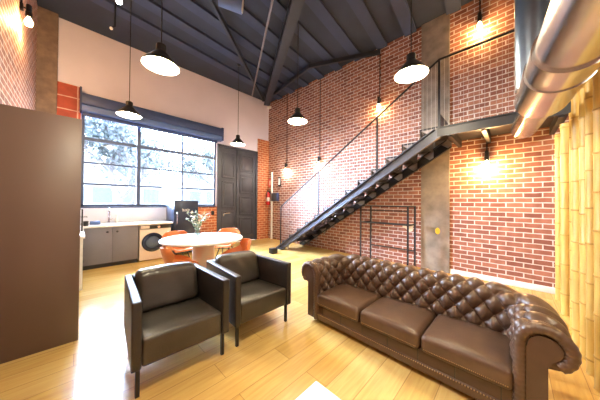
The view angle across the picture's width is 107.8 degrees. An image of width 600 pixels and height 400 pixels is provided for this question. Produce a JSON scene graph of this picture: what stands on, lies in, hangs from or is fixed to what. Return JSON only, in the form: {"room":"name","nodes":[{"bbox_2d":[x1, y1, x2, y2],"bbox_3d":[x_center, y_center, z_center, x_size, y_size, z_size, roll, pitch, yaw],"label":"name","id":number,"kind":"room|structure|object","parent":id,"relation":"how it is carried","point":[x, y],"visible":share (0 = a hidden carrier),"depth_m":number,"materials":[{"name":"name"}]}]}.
{"room":"loft living room","nodes":[
{"label":"loft living room","id":0,"kind":"room"},
{"bbox_2d":[0,0,37,109],"bbox_3d":[-1.268,-1.157,0.386,10.750,4.900,0.150,0,-1,44],"label":"wall","id":1,"kind":"structure","parent":0,"point":[18,41],"depth_m":2.80,"materials":[{"name":"brick"}]},
{"bbox_2d":[20,0,32,26],"bbox_3d":[-3.623,-2.958,2.908,0.079,1.284,0.115,0,-1,44],"label":"wall lamp","id":2,"kind":"object","parent":1,"relation":"attached to","point":[28,13],"visible":1,"depth_m":2.89,"materials":[{"name":"black glass"}]},
{"bbox_2d":[25,4,32,18],"bbox_3d":[-3.614,-2.518,2.916,0.063,0.165,0.064,0,-1,44],"label":"socket","id":3,"kind":"object","parent":2,"relation":"attached to","point":[28,13],"depth_m":2.90,"materials":[{"name":"black plastic"}]},
{"bbox_2d":[58,18,268,206],"bbox_3d":[-3.109,-1.115,6.083,0.150,4.900,5.420,0,-1,44],"label":"wall","id":4,"kind":"structure","parent":0,"point":[101,65],"depth_m":5.42,"materials":[{"name":"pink paint"}]},
{"bbox_2d":[35,6,58,114],"bbox_3d":[-4.823,-1.149,4.152,0.100,4.900,0.260,0,-1,44],"label":"pillar","id":5,"kind":"structure","parent":4,"relation":"attached to","point":[47,20],"depth_m":4.13,"materials":[{"name":"concrete"}]},
{"bbox_2d":[57,81,80,118],"bbox_3d":[-4.647,-0.510,4.381,0.030,3.630,0.330,0,-1,44],"label":"brickwork","id":6,"kind":"object","parent":4,"relation":"attached to","point":[68,95],"visible":0.21,"depth_m":4.38,"materials":[{"name":"red brick"}]},
{"bbox_2d":[80,207,165,222],"bbox_3d":[-4.103,0.335,4.904,0.025,0.320,2.280,0,-1,44],"label":"backsplash","id":7,"kind":"structure","parent":4,"relation":"attached to","point":[152,213],"depth_m":4.99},
{"bbox_2d":[81,113,215,207],"bbox_3d":[-3.547,-0.844,5.549,0.150,2.060,2.890,0,-1,44],"label":"window","id":8,"kind":"structure","parent":4,"relation":"in","point":[137,146],"depth_m":5.23,"materials":[{"name":"paint"}]},
{"bbox_2d":[79,86,223,142],"bbox_3d":[-3.396,-1.981,5.512,0.240,0.545,3.040,0,-1,44],"label":"roller blind","id":9,"kind":"object","parent":4,"relation":"attached to","point":[92,106],"visible":1,"depth_m":5.22,"materials":[{"name":"fabric"}]},
{"bbox_2d":[130,206,216,232],"bbox_3d":[-3.523,0.751,5.532,0.025,1.150,2.900,0,-1,44],"label":"brickwork","id":10,"kind":"object","parent":4,"relation":"attached to","point":[210,224],"visible":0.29,"depth_m":6.38,"materials":[{"name":"brick"}]},
{"bbox_2d":[217,144,257,241],"bbox_3d":[-2.028,-0.166,7.114,0.191,3.040,1.430,0,-1,44],"label":"door","id":11,"kind":"structure","parent":4,"relation":"in","point":[237,168],"depth_m":7.05,"materials":[{"name":"paint"}]},
{"bbox_2d":[257,139,268,238],"bbox_3d":[-1.316,-0.384,7.779,0.040,3.500,0.470,0,-1,44],"label":"brickwork","id":12,"kind":"object","parent":4,"relation":"attached to","point":[263,145],"visible":1,"depth_m":7.74,"materials":[{"name":"brick"}]},
{"bbox_2d":[37,0,472,101],"bbox_3d":[0.701,-3.631,2.402,11.050,0.120,5.720,0,-1,44],"label":"ceiling","id":13,"kind":"structure","parent":0,"point":[87,14],"depth_m":4.56,"materials":[{"name":"paint"}]},
{"bbox_2d":[109,0,115,29],"bbox_3d":[-3.143,-3.217,3.681,0.049,0.745,0.095,0,-1,25],"label":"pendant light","id":14,"kind":"object","parent":13,"relation":"hanging from","point":[114,26],"visible":1,"depth_m":3.70,"materials":[{"name":"black metal"}]},
{"bbox_2d":[115,0,122,4],"bbox_3d":[-3.001,-3.404,3.625,0.182,0.370,0.108,0,-1,44],"label":"track spotlight","id":15,"kind":"object","parent":13,"relation":"attached to","point":[119,2],"visible":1,"depth_m":3.59,"materials":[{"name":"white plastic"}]},
{"bbox_2d":[116,0,141,118],"bbox_3d":[-2.998,-2.537,3.860,0.360,2.100,0.360,0,-1,44],"label":"pendant lamp","id":16,"kind":"object","parent":13,"relation":"hanging from","point":[127,111],"visible":0.99,"depth_m":3.85,"materials":[{"name":"black metal"}]},
{"bbox_2d":[141,0,178,75],"bbox_3d":[-1.540,-2.539,2.448,0.360,2.100,0.360,0,-1,44],"label":"pendant lamp","id":17,"kind":"object","parent":13,"relation":"hanging from","point":[158,61],"visible":1,"depth_m":2.44,"materials":[{"name":"black metal"}]},
{"bbox_2d":[90,0,282,99],"bbox_3d":[-2.374,-3.541,5.408,0.220,0.050,5.448,0,-1,39],"label":"joist","id":18,"kind":"object","parent":13,"relation":"attached to","point":[122,12],"visible":1,"depth_m":4.83,"materials":[{"name":"paint"}]},
{"bbox_2d":[132,0,294,93],"bbox_3d":[-1.945,-3.542,4.989,0.220,0.050,5.448,0,-1,39],"label":"joist","id":19,"kind":"object","parent":13,"relation":"attached to","point":[150,5],"visible":1,"depth_m":4.68,"materials":[{"name":"paint"}]},
{"bbox_2d":[218,0,243,14],"bbox_3d":[-1.125,-3.332,3.571,0.394,0.484,0.230,1,-1,-14],"label":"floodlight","id":20,"kind":"object","parent":13,"relation":"attached to","point":[236,6],"visible":1,"depth_m":3.52,"materials":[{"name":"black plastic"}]},
{"bbox_2d":[209,0,263,101],"bbox_3d":[-1.455,-3.426,4.703,0.050,0.100,5.499,0,-1,4],"label":"brace","id":21,"kind":"object","parent":13,"relation":"attached to","point":[212,2],"visible":1,"depth_m":4.70,"materials":[{"name":"paint"}]},
{"bbox_2d":[252,0,273,95],"bbox_3d":[-0.548,-3.365,3.951,0.045,0.040,6.441,1,-1,-18],"label":"pipe","id":22,"kind":"object","parent":21,"relation":"attached to","point":[271,4],"visible":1,"depth_m":4.59,"materials":[{"name":"grey metal"}]},
{"bbox_2d":[231,64,244,145],"bbox_3d":[-1.619,-2.506,5.742,0.360,2.100,0.360,0,-1,44],"label":"pendant lamp","id":23,"kind":"object","parent":13,"relation":"hanging from","point":[237,141],"visible":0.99,"depth_m":5.74,"materials":[{"name":"black metal"}]},
{"bbox_2d":[175,0,308,86],"bbox_3d":[-1.516,-3.542,4.569,0.220,0.050,5.448,0,-1,39],"label":"joist","id":24,"kind":"object","parent":13,"relation":"attached to","point":[193,6],"visible":0.78,"depth_m":4.67,"materials":[{"name":"paint"}]},
{"bbox_2d":[231,6,323,79],"bbox_3d":[-1.087,-3.543,4.149,0.220,0.050,5.448,0,-1,39],"label":"joist","id":25,"kind":"object","parent":13,"relation":"attached to","point":[247,16],"visible":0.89,"depth_m":4.72,"materials":[{"name":"paint"}]},
{"bbox_2d":[288,20,306,124],"bbox_3d":[-0.038,-2.510,4.083,0.360,2.100,0.360,0,-1,44],"label":"pendant lamp","id":26,"kind":"object","parent":13,"relation":"hanging from","point":[297,118],"visible":0.96,"depth_m":4.08,"materials":[{"name":"black metal"}]},
{"bbox_2d":[260,0,341,70],"bbox_3d":[-0.658,-3.544,3.730,0.220,0.050,5.448,0,-1,39],"label":"joist","id":27,"kind":"object","parent":13,"relation":"attached to","point":[278,8],"visible":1,"depth_m":4.69,"materials":[{"name":"paint"}]},
{"bbox_2d":[305,0,360,60],"bbox_3d":[-0.229,-3.544,3.310,0.220,0.050,5.448,0,-1,39],"label":"joist","id":28,"kind":"object","parent":13,"relation":"attached to","point":[320,10],"visible":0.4,"depth_m":4.39,"materials":[{"name":"paint"}]},
{"bbox_2d":[347,0,386,49],"bbox_3d":[0.200,-3.545,2.891,0.220,0.050,5.448,0,-1,39],"label":"joist","id":29,"kind":"object","parent":13,"relation":"attached to","point":[359,7],"visible":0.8,"depth_m":4.31,"materials":[{"name":"paint"}]},
{"bbox_2d":[390,0,415,35],"bbox_3d":[0.628,-3.546,2.471,0.220,0.050,5.448,0,-1,39],"label":"joist","id":30,"kind":"object","parent":13,"relation":"attached to","point":[401,8],"visible":1,"depth_m":4.14,"materials":[{"name":"paint"}]},
{"bbox_2d":[394,0,428,82],"bbox_3d":[1.308,-2.514,2.571,0.360,2.100,0.360,0,-1,44],"label":"pendant lamp","id":31,"kind":"object","parent":13,"relation":"hanging from","point":[413,70],"visible":1,"depth_m":2.56,"materials":[{"name":"black metal"}]},
{"bbox_2d":[444,0,460,14],"bbox_3d":[1.165,-3.546,1.946,0.220,0.050,5.448,0,-1,39],"label":"joist","id":32,"kind":"object","parent":13,"relation":"attached to","point":[451,6],"visible":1,"depth_m":3.94,"materials":[{"name":"paint"}]},
{"bbox_2d":[511,0,599,137],"bbox_3d":[1.286,-2.131,0.949,0.345,2.896,4.117,0,-1,39],"label":"ventilation duct","id":33,"kind":"object","parent":13,"relation":"hanging from","point":[557,42],"visible":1,"depth_m":1.26,"materials":[{"name":"silver metal"}]},
{"bbox_2d":[264,0,304,105],"bbox_3d":[-0.250,-3.379,4.397,0.200,0.200,6.561,1,-1,-16],"label":"beam","id":34,"kind":"structure","parent":0,"point":[294,8],"depth_m":4.61,"materials":[{"name":"metal"}]},
{"bbox_2d":[0,238,599,399],"bbox_3d":[0.659,1.389,2.352,11.050,0.120,5.720,0,-1,44],"label":"floor","id":35,"kind":"structure","parent":0,"point":[274,358],"depth_m":1.75,"materials":[{"name":"brown wood"}]},
{"bbox_2d":[0,104,82,363],"bbox_3d":[-2.671,0.271,2.274,1.200,2.060,0.586,0,-1,44],"label":"tall cabinet","id":36,"kind":"object","parent":35,"relation":"on","point":[41,152],"visible":1,"depth_m":1.87,"materials":[{"name":"brown laminate"}]},
{"bbox_2d":[79,239,83,290],"bbox_3d":[-3.660,0.912,3.265,1.440,0.780,0.632,0,-1,44],"label":"base cabinet","id":37,"kind":"object","parent":35,"relation":"on","point":[81,240],"visible":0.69,"depth_m":2.96,"materials":[{"name":"white laminate"}]},
{"bbox_2d":[80,220,172,238],"bbox_3d":[-3.396,0.509,4.027,2.208,0.035,2.100,0,-1,44],"label":"countertop","id":38,"kind":"structure","parent":37,"relation":"on","point":[132,223],"depth_m":4.58,"materials":[{"name":"white stone"}]},
{"bbox_2d":[90,221,99,224],"bbox_3d":[-4.082,0.455,4.356,0.130,0.070,0.150,0,-1,44],"label":"tin","id":39,"kind":"object","parent":38,"relation":"on","point":[91,222],"visible":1,"depth_m":4.31,"materials":[{"name":"blue paint"}]},
{"bbox_2d":[107,208,111,222],"bbox_3d":[-4.060,0.332,4.648,0.097,0.321,0.148,1,-1,-17],"label":"kitchen faucet","id":40,"kind":"object","parent":38,"relation":"on","point":[109,219],"visible":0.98,"depth_m":4.67,"materials":[{"name":"silver metal"}]},
{"bbox_2d":[83,225,137,269],"bbox_3d":[-3.939,0.923,4.543,0.733,0.780,0.840,0,-1,44],"label":"base cabinet","id":41,"kind":"object","parent":35,"relation":"on","point":[104,246],"visible":0.84,"depth_m":4.29,"materials":[{"name":"grey laminate"}]},
{"bbox_2d":[138,224,170,260],"bbox_3d":[-3.404,0.932,5.049,0.670,0.780,0.590,0,-1,44],"label":"washing machine","id":42,"kind":"object","parent":35,"relation":"on","point":[149,236],"visible":0.8,"depth_m":4.76,"materials":[{"name":"white plastic"}]},
{"bbox_2d":[124,261,228,398],"bbox_3d":[-1.090,0.957,1.885,0.669,0.706,0.720,1,-1,-44],"label":"armchair","id":43,"kind":"object","parent":35,"relation":"on","point":[171,308],"visible":1,"depth_m":1.82,"materials":[{"name":"black leather"}]},
{"bbox_2d":[134,261,197,311],"bbox_3d":[-1.218,0.772,2.018,0.497,0.336,0.225,1,-1,-44],"label":"cushion","id":44,"kind":"object","parent":43,"relation":"on","point":[159,287],"depth_m":1.95,"materials":[{"name":"black leather"}]},
{"bbox_2d":[162,230,191,256],"bbox_3d":[-2.214,0.954,4.004,0.501,0.742,0.500,0,-1,34],"label":"dining chair","id":45,"kind":"object","parent":35,"relation":"on","point":[176,250],"visible":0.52,"depth_m":4.03,"materials":[{"name":"orange plastic"}]},
{"bbox_2d":[160,246,198,264],"bbox_3d":[-1.734,0.986,3.118,0.451,0.668,0.450,1,-1,-43],"label":"dining chair","id":46,"kind":"object","parent":35,"relation":"on","point":[168,257],"visible":0.59,"depth_m":2.93,"materials":[{"name":"orange leather"}]},
{"bbox_2d":[166,200,197,253],"bbox_3d":[-2.973,0.665,5.527,0.699,1.330,0.560,0,-1,44],"label":"refrigerator","id":47,"kind":"object","parent":35,"relation":"on","point":[176,210],"visible":0.59,"depth_m":5.30,"materials":[{"name":"black metal"}]},
{"bbox_2d":[159,232,242,267],"bbox_3d":[-1.575,0.968,3.566,1.240,0.710,1.240,0,-1,44],"label":"dining table","id":48,"kind":"object","parent":35,"relation":"on","point":[202,245],"visible":0.59,"depth_m":3.41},
{"bbox_2d":[186,210,208,235],"bbox_3d":[-1.648,0.387,3.525,0.375,0.450,0.341,0,-1,44],"label":"flowers","id":49,"kind":"object","parent":48,"relation":"on","point":[198,222],"visible":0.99,"depth_m":3.51,"materials":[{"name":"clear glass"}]},
{"bbox_2d":[214,228,239,258],"bbox_3d":[-1.497,0.965,4.439,0.500,0.742,0.501,0,-1,5],"label":"dining chair","id":50,"kind":"object","parent":35,"relation":"on","point":[225,230],"visible":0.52,"depth_m":4.56,"materials":[{"name":"orange plastic"}]},
{"bbox_2d":[222,238,250,253],"bbox_3d":[-1.047,0.997,3.638,0.451,0.668,0.450,1,-1,-29],"label":"dining chair","id":51,"kind":"object","parent":35,"relation":"on","point":[245,243],"visible":0.44,"depth_m":3.81,"materials":[{"name":"orange plastic"}]},
{"bbox_2d":[206,251,290,346],"bbox_3d":[-0.586,0.966,2.403,0.720,0.706,0.669,0,-1,44],"label":"armchair","id":52,"kind":"object","parent":35,"relation":"on","point":[259,285],"visible":0.84,"depth_m":2.36,"materials":[{"name":"black leather"}]},
{"bbox_2d":[215,251,258,283],"bbox_3d":[-0.716,0.781,2.533,0.225,0.336,0.497,0,-1,44],"label":"cushion","id":53,"kind":"object","parent":52,"relation":"on","point":[244,263],"depth_m":2.51,"materials":[{"name":"black leather"}]},
{"bbox_2d":[269,247,276,253],"bbox_3d":[-0.679,1.284,5.538,0.160,0.130,0.160,0,-1,44],"label":"speaker box","id":54,"kind":"object","parent":35,"relation":"on","point":[273,250],"visible":1,"depth_m":5.49,"materials":[{"name":"black plastic"}]},
{"bbox_2d":[295,381,340,399],"bbox_3d":[0.084,1.096,0.513,0.800,0.420,0.800,0,-1,44],"label":"coffee table","id":55,"kind":"object","parent":35,"relation":"on","point":[316,391],"visible":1,"depth_m":1.00,"materials":[{"name":"white laminate"}]},
{"bbox_2d":[360,205,415,265],"bbox_3d":[1.828,0.741,4.634,1.058,1.241,0.328,0,-1,44],"label":"metal rack","id":56,"kind":"object","parent":35,"relation":"on","point":[371,206],"visible":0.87,"depth_m":4.48,"materials":[{"name":"black metal"}]},
{"bbox_2d":[276,29,570,249],"bbox_3d":[1.554,-0.435,4.609,5.224,3.587,0.980,0,-1,44],"label":"staircase","id":57,"kind":"structure","parent":35,"relation":"on","point":[444,134],"depth_m":4.08,"materials":[{"name":"grey metal"}]},
{"bbox_2d":[297,235,309,239],"bbox_3d":[0.000,1.033,6.141,0.008,0.178,0.835,0,-1,44],"label":"stair tread","id":58,"kind":"object","parent":57,"relation":"attached to","point":[308,236],"depth_m":6.30,"materials":[{"name":"black metal"}]},
{"bbox_2d":[305,230,317,234],"bbox_3d":[0.209,0.842,5.940,0.008,0.178,0.835,0,-1,44],"label":"stair tread","id":59,"kind":"object","parent":57,"relation":"attached to","point":[311,232],"depth_m":6.08,"materials":[{"name":"black metal"}]},
{"bbox_2d":[314,223,325,227],"bbox_3d":[0.417,0.652,5.740,0.008,0.178,0.835,0,-1,44],"label":"stair tread","id":60,"kind":"object","parent":57,"relation":"attached to","point":[323,225],"depth_m":5.90,"materials":[{"name":"black metal"}]},
{"bbox_2d":[324,217,333,221],"bbox_3d":[0.625,0.462,5.539,0.008,0.178,0.835,0,-1,44],"label":"stair tread","id":61,"kind":"object","parent":57,"relation":"attached to","point":[331,219],"depth_m":5.68,"materials":[{"name":"black metal"}]},
{"bbox_2d":[334,210,343,214],"bbox_3d":[0.834,0.271,5.339,0.008,0.178,0.835,0,-1,44],"label":"stair tread","id":62,"kind":"object","parent":57,"relation":"attached to","point":[338,212],"depth_m":5.50,"materials":[{"name":"black metal"}]},
{"bbox_2d":[440,115,448,125],"bbox_3d":[2.500,-1.251,3.736,0.008,0.178,0.835,0,-1,44],"label":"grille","id":63,"kind":"object","parent":57,"relation":"attached to","point":[441,118],"depth_m":3.52,"materials":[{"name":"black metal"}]},
{"bbox_2d":[301,254,581,399],"bbox_3d":[0.957,0.992,2.051,0.706,0.672,2.009,1,-1,-45],"label":"sofa","id":64,"kind":"object","parent":35,"relation":"on","point":[492,340],"visible":1,"depth_m":1.70,"materials":[{"name":"brown leather"}]},
{"bbox_2d":[318,284,380,321],"bbox_3d":[0.531,1.061,2.342,0.508,0.162,0.499,1,-1,-45],"label":"seat cushion","id":65,"kind":"object","parent":64,"relation":"on","point":[345,301],"depth_m":2.24,"materials":[{"name":"brown leather"}]},
{"bbox_2d":[360,296,435,347],"bbox_3d":[0.887,1.060,1.982,0.508,0.162,0.499,1,-1,-45],"label":"seat cushion","id":66,"kind":"object","parent":64,"relation":"on","point":[403,321],"depth_m":1.87,"materials":[{"name":"brown leather"}]},
{"bbox_2d":[421,314,512,389],"bbox_3d":[1.244,1.060,1.622,0.508,0.162,0.499,1,-1,-45],"label":"seat cushion","id":67,"kind":"object","parent":64,"relation":"on","point":[478,349],"depth_m":1.51,"materials":[{"name":"brown leather"}]},
{"bbox_2d":[554,133,560,300],"bbox_3d":[3.529,0.229,2.979,0.084,2.260,0.083,1,-1,-3],"label":"bamboo pole","id":68,"kind":"object","parent":35,"relation":"on","point":[556,136],"visible":0.57,"depth_m":2.97,"materials":[{"name":"wood"}]},
{"bbox_2d":[559,122,569,316],"bbox_3d":[3.142,0.222,2.589,0.088,2.260,0.090,0,-1,30],"label":"bamboo pole","id":69,"kind":"object","parent":35,"relation":"on","point":[564,127],"visible":0.75,"depth_m":2.57,"materials":[{"name":"wood"}]},
{"bbox_2d":[568,112,571,329],"bbox_3d":[2.853,0.216,2.270,0.081,2.260,0.080,1,-1,-25],"label":"bamboo pole","id":70,"kind":"object","parent":35,"relation":"on","point":[569,138],"visible":0.28,"depth_m":2.28,"materials":[{"name":"wood"}]},
{"bbox_2d":[570,92,579,345],"bbox_3d":[2.615,0.146,2.056,0.092,2.392,0.091,0,-1,26],"label":"bamboo pole","id":71,"kind":"object","parent":35,"relation":"on","point":[574,149],"visible":0.48,"depth_m":2.05,"materials":[{"name":"wood"}]},
{"bbox_2d":[578,85,585,360],"bbox_3d":[2.426,0.135,1.849,0.091,2.408,0.090,0,-1,-2],"label":"bamboo pole","id":72,"kind":"object","parent":35,"relation":"on","point":[582,222],"visible":0.38,"depth_m":1.85,"materials":[{"name":"wood"}]},
{"bbox_2d":[584,77,593,376],"bbox_3d":[2.252,0.180,1.683,0.077,2.311,0.078,0,-1,32],"label":"bamboo pole","id":73,"kind":"object","parent":35,"relation":"on","point":[589,208],"visible":0.53,"depth_m":1.68,"materials":[{"name":"wood"}]},
{"bbox_2d":[592,69,599,392],"bbox_3d":[2.121,0.135,1.532,0.088,2.396,0.089,1,-1,-28],"label":"bamboo pole","id":74,"kind":"object","parent":35,"relation":"on","point":[596,78],"visible":0.89,"depth_m":1.53,"materials":[{"name":"wood"}]},
{"bbox_2d":[268,0,568,287],"bbox_3d":[2.627,-1.085,4.368,10.750,4.900,0.150,0,-1,44],"label":"wall","id":75,"kind":"structure","parent":0,"point":[502,214],"depth_m":4.43,"materials":[{"name":"brick"}]},
{"bbox_2d":[266,190,270,204],"bbox_3d":[-1.145,-0.099,7.795,0.151,0.535,0.200,0,-1,44],"label":"fire extinguisher","id":76,"kind":"object","parent":75,"relation":"attached to","point":[268,193],"visible":1,"depth_m":7.74,"materials":[{"name":"red metal"}]},
{"bbox_2d":[270,172,272,238],"bbox_3d":[-0.998,0.194,7.731,0.070,2.350,0.070,0,-1,44],"label":"pipe","id":77,"kind":"object","parent":75,"relation":"attached to","point":[271,172],"visible":1,"depth_m":7.71,"materials":[{"name":"white metal"}]},
{"bbox_2d":[271,193,278,200],"bbox_3d":[-0.871,-0.102,7.590,0.320,0.280,0.110,0,-1,44],"label":"electrical box","id":78,"kind":"object","parent":75,"relation":"attached to","point":[274,196],"visible":1,"depth_m":7.51,"materials":[{"name":"blue paint"}]},
{"bbox_2d":[284,94,287,171],"bbox_3d":[-0.462,-2.229,7.225,0.079,2.604,0.115,0,-1,44],"label":"wall lamp","id":79,"kind":"object","parent":75,"relation":"attached to","point":[286,165],"visible":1,"depth_m":7.26,"materials":[{"name":"black plastic"}]},
{"bbox_2d":[317,79,320,165],"bbox_3d":[0.543,-2.246,6.242,0.079,2.574,0.115,0,-1,44],"label":"wall lamp","id":80,"kind":"object","parent":75,"relation":"attached to","point":[318,157],"visible":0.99,"depth_m":6.26,"materials":[{"name":"black plastic"}]},
{"bbox_2d":[272,49,379,97],"bbox_3d":[0.143,-3.409,6.047,3.932,0.090,0.643,0,-1,39],"label":"brace","id":81,"kind":"object","parent":75,"relation":"attached to","point":[375,52],"visible":0.89,"depth_m":5.42,"materials":[{"name":"paint"}]},
{"bbox_2d":[377,73,380,108],"bbox_3d":[1.810,-2.803,5.012,0.079,1.464,0.115,0,-1,44],"label":"wall lamp","id":82,"kind":"object","parent":75,"relation":"attached to","point":[378,97],"visible":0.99,"depth_m":4.99,"materials":[{"name":"black plastic"}]},
{"bbox_2d":[403,223,412,231],"bbox_3d":[2.270,0.570,4.585,0.224,0.179,0.016,0,-1,44],"label":"patch","id":83,"kind":"structure","parent":75,"relation":"attached to","point":[410,227],"depth_m":4.55,"materials":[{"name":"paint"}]},
{"bbox_2d":[421,13,449,273],"bbox_3d":[2.622,-1.086,4.247,0.480,4.900,0.030,0,-1,44],"label":"column","id":84,"kind":"structure","parent":75,"relation":"attached to","point":[435,34],"depth_m":4.22,"materials":[{"name":"concrete"}]},
{"bbox_2d":[477,0,482,29],"bbox_3d":[3.093,-3.234,3.765,0.079,0.604,0.115,0,-1,44],"label":"wall lamp","id":85,"kind":"object","parent":75,"relation":"attached to","point":[479,20],"visible":1,"depth_m":3.74,"materials":[{"name":"white glass"}]},
{"bbox_2d":[477,11,481,22],"bbox_3d":[3.080,-3.135,3.752,0.063,0.165,0.064,0,-1,44],"label":"socket","id":86,"kind":"object","parent":85,"relation":"attached to","point":[479,20],"depth_m":3.73,"materials":[{"name":"black plastic"}]},
{"bbox_2d":[484,142,489,167],"bbox_3d":[3.139,-0.805,3.677,0.079,0.524,0.115,0,-1,44],"label":"wall lamp","id":87,"kind":"object","parent":75,"relation":"attached to","point":[486,158],"visible":0.98,"depth_m":3.65,"materials":[{"name":"black plastic"}]},
{"bbox_2d":[484,150,488,160],"bbox_3d":[3.126,-0.745,3.664,0.063,0.165,0.064,0,-1,44],"label":"socket","id":88,"kind":"object","parent":87,"relation":"attached to","point":[486,158],"depth_m":3.64,"materials":[{"name":"black plastic"}]},
{"bbox_2d":[450,269,554,293],"bbox_3d":[3.299,1.318,3.549,1.450,0.090,0.020,0,-1,44],"label":"baseboard","id":89,"kind":"structure","parent":75,"relation":"attached to","point":[531,286],"depth_m":3.51,"materials":[{"name":"white laminate"}]},
{"label":"outside","id":90,"kind":"structure","parent":0,"visible":0},
{"bbox_3d":[-14.606,1.613,18.458,33.300,0.200,34.000,0,-1,44],"label":"ground","id":91,"kind":"structure","parent":90,"visible":0},
{"bbox_2d":[83,153,161,203],"bbox_3d":[-17.043,-0.942,17.529,5.120,4.850,9.400,0,-1,44],"label":"house","id":92,"kind":"structure","parent":91,"relation":"on","point":[92,194],"depth_m":16.57,"materials":[{"name":"white"}]},
{"bbox_2d":[94,137,168,203],"bbox_3d":[-10.079,-1.403,13.355,5.279,5.817,3.017,0,-1,21],"label":"street tree","id":93,"kind":"object","parent":91,"relation":"on","point":[132,181],"visible":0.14,"depth_m":13.16,"materials":[{"name":"green plant"}]},
{"bbox_2d":[84,116,188,203],"bbox_3d":[-6.070,-0.890,7.827,3.511,4.800,4.491,0,-1,1],"label":"street tree","id":94,"kind":"object","parent":91,"relation":"on","point":[111,131],"visible":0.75,"depth_m":7.28,"materials":[{"name":"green plant"}]},
{"bbox_2d":[169,139,212,188],"bbox_3d":[-5.718,-1.268,12.998,4.598,5.623,4.723,0,-1,44],"label":"street tree","id":95,"kind":"object","parent":91,"relation":"on","point":[191,162],"visible":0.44,"depth_m":12.08,"materials":[{"name":"green plant"}]},
{"bbox_2d":[170,171,212,203],"bbox_3d":[-9.263,-0.584,26.911,5.120,4.450,10.700,0,-1,44],"label":"house","id":96,"kind":"structure","parent":91,"relation":"on","point":[203,196],"depth_m":22.62,"materials":[{"name":"white"}]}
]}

